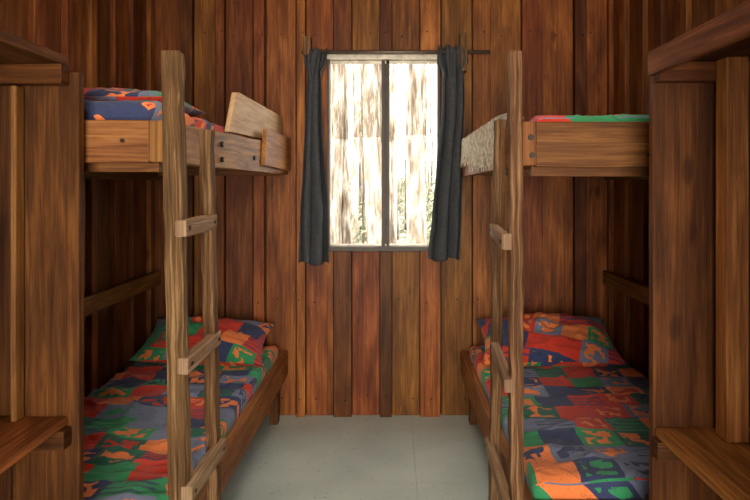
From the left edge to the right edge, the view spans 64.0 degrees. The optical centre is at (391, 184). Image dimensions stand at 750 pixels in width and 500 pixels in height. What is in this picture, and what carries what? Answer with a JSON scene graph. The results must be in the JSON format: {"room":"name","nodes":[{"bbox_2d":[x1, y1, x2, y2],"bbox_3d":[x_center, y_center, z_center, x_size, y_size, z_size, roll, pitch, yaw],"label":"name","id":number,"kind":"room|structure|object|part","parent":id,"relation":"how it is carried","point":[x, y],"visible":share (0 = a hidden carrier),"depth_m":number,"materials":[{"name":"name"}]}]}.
{"room":"dormitory","nodes":[
{"label":"dormitory","id":0,"kind":"room"},
{"bbox_2d":[0,0,154,396],"bbox_3d":[-1.579,0.000,1.195,0.102,3.000,5.590,0,0,0],"label":"wall","id":1,"kind":"structure","parent":0,"point":[111,43],"depth_m":3.29,"materials":[{"name":"brown wood"}]},
{"bbox_2d":[221,414,488,499],"bbox_3d":[-0.065,1.530,1.045,3.170,0.060,5.890,0,0,0],"label":"floor","id":2,"kind":"structure","parent":0,"point":[309,457],"depth_m":3.28,"materials":[{"name":"grey concrete"}]},
{"bbox_2d":[0,30,83,499],"bbox_3d":[-1.206,0.567,1.077,0.638,1.866,1.315,0,0,0],"label":"shelf unit","id":3,"kind":"object","parent":2,"relation":"on","point":[42,102],"visible":1,"depth_m":1.70,"materials":[{"name":"brown wood"}]},
{"bbox_2d":[84,92,290,499],"bbox_3d":[-1.087,0.532,2.811,0.877,1.935,2.118,0,0,0],"label":"bunk bed","id":4,"kind":"object","parent":2,"relation":"on","point":[113,149],"visible":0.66,"depth_m":2.76,"materials":[{"name":"brown wood"}]},
{"bbox_2d":[84,100,260,139],"bbox_3d":[-1.107,-0.200,2.815,0.775,0.151,2.018,0,0,0],"label":"mattress","id":5,"kind":"object","parent":4,"relation":"on","point":[123,109],"visible":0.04,"depth_m":1.81,"materials":[{"name":"fabric"}]},
{"bbox_2d":[84,88,206,115],"bbox_3d":[-0.980,-0.298,2.250,0.460,0.113,0.500,0,0,-6],"label":"pillow","id":6,"kind":"object","parent":5,"relation":"on","point":[93,94],"visible":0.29,"depth_m":2.04,"materials":[{"name":"multicoloured fabric"}]},
{"bbox_2d":[84,345,278,499],"bbox_3d":[-1.103,1.066,2.815,0.782,0.148,2.016,0,0,0],"label":"mattress","id":7,"kind":"object","parent":4,"relation":"on","point":[125,419],"visible":0.52,"depth_m":2.60,"materials":[{"name":"multicoloured fabric"}]},
{"bbox_2d":[128,316,275,365],"bbox_3d":[-1.100,0.921,3.560,0.746,0.266,0.440,0,0,-2],"label":"pillow","id":8,"kind":"object","parent":7,"relation":"on","point":[242,341],"visible":0.63,"depth_m":3.45,"materials":[{"name":"multicoloured fabric"}]},
{"bbox_3d":[-1.097,0.193,2.814,0.857,0.894,2.111,0,0,0],"label":"frame","id":9,"kind":"part","parent":4,"relation":"part of","materials":[{"name":"brown wood"}]},
{"bbox_3d":[-1.097,0.689,2.815,0.856,1.622,2.110,0,0,0],"label":"frame","id":10,"kind":"part","parent":4,"relation":"part of","materials":[{"name":"brown wood"}]},
{"bbox_2d":[161,50,225,499],"bbox_3d":[-0.598,0.562,1.835,0.098,1.877,0.330,0,0,0],"label":"ladder","id":11,"kind":"object","parent":2,"relation":"on","point":[183,484],"visible":1,"depth_m":1.68,"materials":[{"name":"brown wood"}]},
{"bbox_3d":[-0.606,0.562,1.700,0.083,1.877,0.053,0,0,0],"label":"post","id":12,"kind":"part","parent":11,"relation":"part of","materials":[{"name":"brown wood"}]},
{"bbox_3d":[-0.591,0.660,1.970,0.070,1.681,0.053,0,0,0],"label":"post","id":13,"kind":"part","parent":11,"relation":"part of","materials":[{"name":"brown wood"}]},
{"bbox_2d":[485,51,524,499],"bbox_3d":[0.398,0.536,2.155,0.080,1.928,0.513,0,0,3],"label":"ladder","id":14,"kind":"object","parent":2,"relation":"on","point":[510,376],"visible":0.98,"depth_m":1.91,"materials":[{"name":"brown wood"}]},
{"bbox_3d":[0.413,0.621,2.380,0.071,1.758,0.053,0,0,0],"label":"post","id":15,"kind":"part","parent":14,"relation":"part of","materials":[{"name":"brown wood"}]},
{"bbox_3d":[0.397,0.536,1.930,0.054,1.928,0.053,0,0,0],"label":"post","id":16,"kind":"part","parent":14,"relation":"part of","materials":[{"name":"brown wood"}]},
{"bbox_2d":[460,122,648,499],"bbox_3d":[0.912,0.622,2.885,0.965,1.755,1.970,0,0,0],"label":"bunk bed","id":17,"kind":"object","parent":2,"relation":"on","point":[608,150],"visible":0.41,"depth_m":2.02,"materials":[{"name":"brown wood"}]},
{"bbox_2d":[460,113,523,171],"bbox_3d":[0.478,-0.178,3.077,0.109,0.227,1.340,0,0,0],"label":"cloth","id":18,"kind":"object","parent":17,"relation":"on","point":[477,148],"visible":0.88,"depth_m":2.91,"materials":[{"name":"beige fabric"}]},
{"bbox_3d":[0.918,0.689,2.945,0.954,1.622,1.850,0,0,0],"label":"frame","id":19,"kind":"part","parent":17,"relation":"part of","materials":[{"name":"brown wood"}]},
{"bbox_3d":[0.918,0.192,2.885,0.955,0.895,1.970,0,0,0],"label":"frame","id":20,"kind":"part","parent":17,"relation":"part of","materials":[{"name":"brown wood"}]},
{"bbox_2d":[469,345,648,499],"bbox_3d":[0.926,1.069,2.945,0.885,0.143,1.756,0,0,0],"label":"mattress","id":21,"kind":"object","parent":17,"relation":"on","point":[586,429],"visible":0.56,"depth_m":2.50,"materials":[{"name":"multicoloured fabric"}]},
{"bbox_2d":[475,312,628,366],"bbox_3d":[0.910,0.915,3.530,0.803,0.300,0.443,0,0,3],"label":"pillow","id":22,"kind":"object","parent":21,"relation":"on","point":[550,339],"visible":0.8,"depth_m":3.38,"materials":[{"name":"multicoloured fabric"}]},
{"bbox_2d":[528,114,648,121],"bbox_3d":[0.928,-0.192,2.945,0.880,0.134,1.756,0,0,0],"label":"mattress","id":23,"kind":"object","parent":17,"relation":"on","point":[617,117],"visible":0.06,"depth_m":2.08,"materials":[{"name":"fabric"}]},
{"bbox_2d":[648,0,749,499],"bbox_3d":[1.070,0.556,1.103,0.650,1.887,1.365,0,0,0],"label":"shelf unit","id":24,"kind":"object","parent":2,"relation":"on","point":[699,79],"visible":1,"depth_m":1.75,"materials":[{"name":"brown wood"}]},
{"bbox_2d":[155,0,606,416],"bbox_3d":[-0.065,0.000,3.932,3.170,3.000,0.116,0,0,0],"label":"wall","id":25,"kind":"structure","parent":0,"point":[406,348],"depth_m":3.91,"materials":[{"name":"brown wood"}]},
{"bbox_2d":[157,30,592,401],"bbox_3d":[-0.041,0.200,3.895,2.980,2.404,0.056,0,0,0],"label":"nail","id":26,"kind":"object","parent":25,"relation":"attached to","point":[221,30],"visible":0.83,"depth_m":3.90,"materials":[{"name":"metal"}]},
{"bbox_2d":[327,54,436,245],"bbox_3d":[-0.055,-0.223,3.933,0.734,1.244,0.115,0,0,0],"label":"track","id":27,"kind":"object","parent":25,"relation":"attached to","point":[334,58],"visible":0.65,"depth_m":3.93,"materials":[{"name":"metal"}]},
{"bbox_2d":[327,59,439,250],"bbox_3d":[-0.055,-0.208,3.930,0.734,1.274,0.120,0,0,0],"label":"frame","id":28,"kind":"object","parent":25,"relation":"attached to","point":[385,67],"visible":0.62,"depth_m":3.92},
{"bbox_2d":[302,33,489,72],"bbox_3d":[0.025,-0.845,3.837,1.198,0.243,0.075,0,0,0],"label":"curtain rod","id":29,"kind":"object","parent":25,"relation":"attached to","point":[307,40],"visible":0.86,"depth_m":3.81,"materials":[{"name":"wood"}]},
{"bbox_2d":[299,48,328,265],"bbox_3d":[-0.497,-0.180,3.824,0.201,1.385,0.086,0,0,0],"label":"curtain","id":30,"kind":"object","parent":29,"relation":"hanging from","point":[313,234],"visible":1,"depth_m":3.80,"materials":[{"name":"fabric"}]},
{"bbox_3d":[0.025,-0.848,3.825,1.198,0.024,0.024,0,0,0],"label":"rod","id":31,"kind":"part","parent":29,"relation":"part of","materials":[{"name":"metal"}]},
{"bbox_2d":[428,44,467,261],"bbox_3d":[0.358,-0.203,3.824,0.264,1.378,0.097,0,0,0],"label":"curtain","id":32,"kind":"object","parent":29,"relation":"hanging from","point":[445,233],"visible":0.96,"depth_m":3.80,"materials":[{"name":"fabric"}]},
{"bbox_2d":[607,0,747,380],"bbox_3d":[1.449,0.000,1.195,0.102,3.000,5.590,0,0,0],"label":"wall","id":33,"kind":"structure","parent":0,"point":[635,28],"depth_m":3.54,"materials":[{"name":"brown wood"}]},
{"label":"outside","id":34,"kind":"structure","parent":0,"visible":0},
{"bbox_2d":[349,159,436,243],"bbox_3d":[-0.500,0.045,27.800,49.000,4.581,47.200,0,0,0],"label":"ground","id":35,"kind":"structure","parent":34,"point":[401,218],"depth_m":32.33,"materials":[{"name":"white"}]},
{"bbox_2d":[332,64,435,243],"bbox_3d":[-1.758,-7.169,21.048,18.410,18.954,25.242,0,0,28],"label":"forest trees","id":36,"kind":"object","parent":35,"relation":"on","point":[366,78],"visible":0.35,"depth_m":9.08,"materials":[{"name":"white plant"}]},
{"bbox_2d":[350,169,435,243],"bbox_3d":[-0.327,0.362,20.399,17.252,3.385,20.090,0,0,0],"label":"undergrowth","id":37,"kind":"object","parent":35,"relation":"on","point":[429,206],"visible":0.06,"depth_m":19.09,"materials":[{"name":"green plant"}]}
]}

